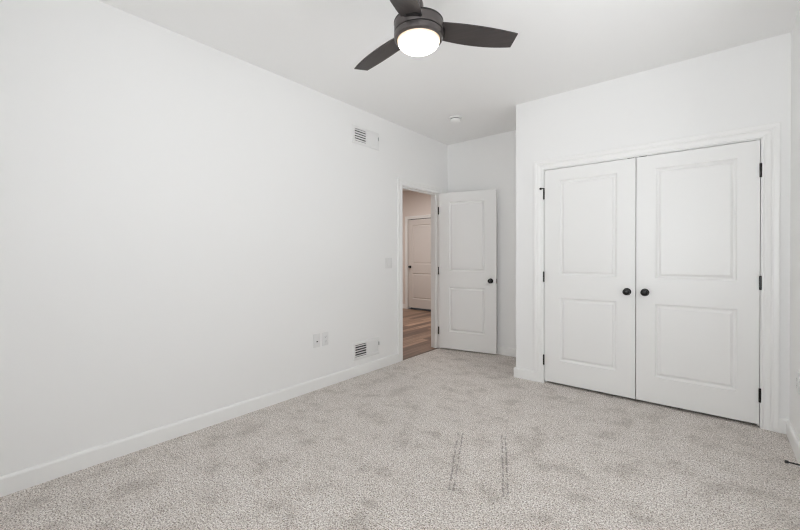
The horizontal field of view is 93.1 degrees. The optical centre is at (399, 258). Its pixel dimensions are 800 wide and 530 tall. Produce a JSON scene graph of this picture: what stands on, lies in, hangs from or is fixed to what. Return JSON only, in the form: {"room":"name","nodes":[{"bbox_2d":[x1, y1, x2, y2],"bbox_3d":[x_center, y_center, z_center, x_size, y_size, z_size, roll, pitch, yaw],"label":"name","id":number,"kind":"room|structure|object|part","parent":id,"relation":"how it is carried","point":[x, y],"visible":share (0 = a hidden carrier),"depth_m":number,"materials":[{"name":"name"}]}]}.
{"room":"empty bedroom","nodes":[
{"label":"empty bedroom","id":0,"kind":"room"},
{"bbox_2d":[0,0,447,475],"bbox_3d":[-0.157,-0.125,4.310,0.120,2.843,7.600,0,0,40],"label":"wall","id":1,"kind":"structure","parent":0,"point":[181,217],"depth_m":2.50,"materials":[{"name":"white paint"}]},
{"bbox_2d":[0,353,398,496],"bbox_3d":[-1.236,1.158,2.905,0.016,0.100,3.804,0,0,40],"label":"baseboard","id":2,"kind":"structure","parent":1,"relation":"attached to","point":[20,480],"depth_m":2.50,"materials":[{"name":"white paint"}]},
{"bbox_2d":[313,333,319,347],"bbox_3d":[-0.765,0.754,3.480,0.008,0.125,0.072,0,0,40],"label":"cable plate","id":3,"kind":"object","parent":1,"relation":"attached to","point":[316,337],"visible":1,"depth_m":3.48,"materials":[{"name":"white plastic"}]},
{"bbox_2d":[322,332,327,345],"bbox_3d":[-0.701,0.753,3.556,0.009,0.125,0.072,0,0,40],"label":"wall outlet","id":4,"kind":"object","parent":1,"relation":"attached to","point":[324,334],"visible":1,"depth_m":3.55,"materials":[{"name":"white plastic"}]},
{"bbox_2d":[352,124,378,150],"bbox_3d":[-0.351,-1.265,3.965,0.024,0.185,0.393,0,0,40],"label":"air vent","id":5,"kind":"object","parent":1,"relation":"in","point":[361,136],"visible":1,"depth_m":3.95,"materials":[{"name":"white metal"}]},
{"bbox_2d":[353,337,378,360],"bbox_3d":[-0.346,0.945,3.979,0.024,0.185,0.393,0,0,40],"label":"air vent","id":6,"kind":"object","parent":1,"relation":"in","point":[369,347],"visible":1,"depth_m":3.97,"materials":[{"name":"white metal"}]},
{"bbox_2d":[385,258,391,267],"bbox_3d":[-0.128,0.051,4.244,0.010,0.118,0.118,0,0,40],"label":"light switch","id":7,"kind":"object","parent":1,"relation":"attached to","point":[388,261],"visible":1,"depth_m":4.24,"materials":[{"name":"white plastic"}]},
{"bbox_2d":[397,177,442,361],"bbox_3d":[0.230,0.129,4.764,0.138,2.139,0.938,0,0,40],"label":"door frame","id":8,"kind":"structure","parent":1,"relation":"attached to","point":[434,196],"depth_m":4.84,"materials":[{"name":"white paint"}]},
{"bbox_2d":[438,189,496,353],"bbox_3d":[0.848,0.160,4.834,0.767,2.026,0.158,0,0,28],"label":"door","id":9,"kind":"structure","parent":1,"relation":"in","point":[467,269],"depth_m":4.80,"materials":[{"name":"white paint"}]},
{"bbox_2d":[0,307,799,529],"bbox_3d":[-0.112,1.254,4.673,6.934,0.120,7.960,0,0,40],"label":"floor","id":10,"kind":"structure","parent":0,"point":[440,438],"depth_m":2.19,"materials":[{"name":"carpet"}]},
{"bbox_2d":[403,348,437,359],"bbox_3d":[0.268,1.196,4.749,0.026,0.013,0.758,0,0,40],"label":"threshold","id":11,"kind":"object","parent":10,"relation":"on","point":[435,348],"visible":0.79,"depth_m":4.75,"materials":[{"name":"brown wood"}]},
{"bbox_2d":[402,190,430,308],"bbox_3d":[0.841,-0.154,8.338,3.480,2.843,0.120,0,0,40],"label":"wall","id":12,"kind":"structure","parent":0,"point":[413,203],"depth_m":8.73,"materials":[{"name":"white paint"}]},
{"bbox_2d":[405,214,430,308],"bbox_3d":[0.492,0.095,8.540,0.953,2.144,0.018,0,0,40],"label":"door frame","id":13,"kind":"structure","parent":12,"relation":"attached to","point":[418,216],"depth_m":8.81,"materials":[{"name":"white paint"}]},
{"bbox_2d":[408,218,430,308],"bbox_3d":[0.497,0.118,8.547,0.807,2.027,0.096,0,0,40],"label":"door","id":14,"kind":"structure","parent":12,"relation":"in","point":[419,230],"depth_m":8.61,"materials":[{"name":"white paint"}]},
{"bbox_2d":[99,0,799,190],"bbox_3d":[-0.078,-1.599,4.609,7.054,0.100,8.180,0,0,40],"label":"ceiling","id":15,"kind":"structure","parent":0,"point":[559,46],"depth_m":2.71,"materials":[{"name":"white paint"}]},
{"bbox_2d":[354,0,517,70],"bbox_3d":[0.013,-1.309,2.002,0.921,0.446,0.961,0,0,40],"label":"ceiling fan","id":16,"kind":"object","parent":15,"relation":"hanging from","point":[419,30],"visible":1,"depth_m":1.97,"materials":[{"name":"brown metal"}]},
{"bbox_3d":[-0.100,-1.202,2.228,0.294,0.006,0.435,-11,7,-14],"label":"blade","id":17,"kind":"part","parent":16,"relation":"part of","materials":[{"name":"brown wood"}]},
{"bbox_3d":[-0.016,-1.199,1.691,0.435,0.006,0.294,5,8,-45],"label":"blade","id":18,"kind":"part","parent":16,"relation":"part of","materials":[{"name":"brown wood"}]},
{"bbox_3d":[0.407,-1.202,2.032,0.435,0.006,0.294,-4,-11,15],"label":"blade","id":19,"kind":"part","parent":16,"relation":"part of","materials":[{"name":"brown wood"}]},
{"bbox_2d":[449,116,461,123],"bbox_3d":[0.609,-1.519,4.164,0.142,0.056,0.142,0,0,40],"label":"smoke detector","id":20,"kind":"object","parent":15,"relation":"attached to","point":[453,119],"visible":1,"depth_m":4.12,"materials":[{"name":"white plastic"}]},
{"bbox_2d":[448,130,515,348],"bbox_3d":[1.976,-0.128,4.179,3.334,2.843,0.120,0,0,40],"label":"wall","id":21,"kind":"structure","parent":0,"point":[489,162],"depth_m":4.70,"materials":[{"name":"white paint"}]},
{"bbox_2d":[497,346,515,356],"bbox_3d":[1.142,1.141,4.792,1.274,0.100,0.016,0,0,40],"label":"baseboard","id":22,"kind":"structure","parent":21,"relation":"attached to","point":[506,351],"depth_m":4.64,"materials":[{"name":"white paint"}]},
{"bbox_2d":[516,32,790,418],"bbox_3d":[1.955,-0.172,3.249,1.940,2.743,0.120,0,0,40],"label":"wall","id":23,"kind":"structure","parent":0,"point":[746,85],"depth_m":3.03,"materials":[{"name":"white paint"}]},
{"bbox_2d":[539,158,635,398],"bbox_3d":[1.651,0.164,3.410,0.801,2.022,0.096,0,0,40],"label":"door","id":24,"kind":"structure","parent":23,"relation":"in","point":[589,275],"depth_m":3.38,"materials":[{"name":"white paint"}]},
{"bbox_3d":[1.900,0.280,3.178,0.055,0.055,0.056,0,0,40],"label":"knob","id":25,"kind":"part","parent":24,"relation":"part of","materials":[{"name":"black metal"}]},
{"bbox_2d":[534,122,780,432],"bbox_3d":[2.002,0.129,3.200,1.703,2.142,0.138,0,0,40],"label":"door frame","id":26,"kind":"structure","parent":23,"relation":"attached to","point":[770,133],"depth_m":2.67,"materials":[{"name":"white paint"}]},
{"bbox_2d":[636,140,761,423],"bbox_3d":[2.256,0.166,2.908,0.760,2.022,0.096,0,0,40],"label":"door","id":27,"kind":"structure","parent":23,"relation":"in","point":[699,280],"depth_m":2.90,"materials":[{"name":"white paint"}]},
{"bbox_3d":[1.998,0.278,3.096,0.055,0.055,0.056,0,0,40],"label":"knob","id":28,"kind":"part","parent":27,"relation":"part of","materials":[{"name":"black metal"}]},
{"bbox_2d":[779,418,788,433],"bbox_3d":[2.642,1.152,2.602,0.051,0.100,0.016,0,0,40],"label":"baseboard","id":29,"kind":"structure","parent":23,"relation":"attached to","point":[782,422],"depth_m":2.60,"materials":[{"name":"white paint"}]},
{"bbox_2d":[789,9,799,440],"bbox_3d":[1.620,-0.108,1.229,0.120,2.843,5.120,0,0,40],"label":"wall","id":30,"kind":"structure","parent":0,"point":[794,415],"depth_m":2.43,"materials":[{"name":"white paint"}]},
{"bbox_2d":[784,460,799,465],"bbox_3d":[2.220,1.156,2.136,0.073,0.025,0.025,0,0,40],"label":"door stop","id":31,"kind":"object","parent":30,"relation":"attached to","point":[785,461],"visible":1,"depth_m":2.14,"materials":[{"name":"black metal"}]},
{"bbox_2d":[786,420,799,466],"bbox_3d":[1.337,1.165,0.999,0.016,0.100,4.150,0,0,40],"label":"baseboard","id":32,"kind":"structure","parent":30,"relation":"attached to","point":[793,439],"depth_m":2.38,"materials":[{"name":"white paint"}]},
{"bbox_2d":[796,371,799,394],"bbox_3d":[2.433,0.759,2.315,0.009,0.125,0.072,0,0,40],"label":"wall outlet","id":33,"kind":"object","parent":30,"relation":"attached to","point":[798,374],"visible":1,"depth_m":2.29,"materials":[{"name":"white plastic"}]},
{"bbox_3d":[1.487,-0.177,4.110,0.120,2.743,0.610,0,0,40],"label":"wall","id":34,"kind":"structure","parent":0,"visible":0},
{"bbox_2d":[514,367,533,380],"bbox_3d":[1.465,1.145,4.051,0.202,0.100,0.746,0,0,40],"label":"baseboard","id":35,"kind":"structure","parent":34,"relation":"attached to","point":[522,373],"depth_m":3.76,"materials":[{"name":"white paint"}]}
]}

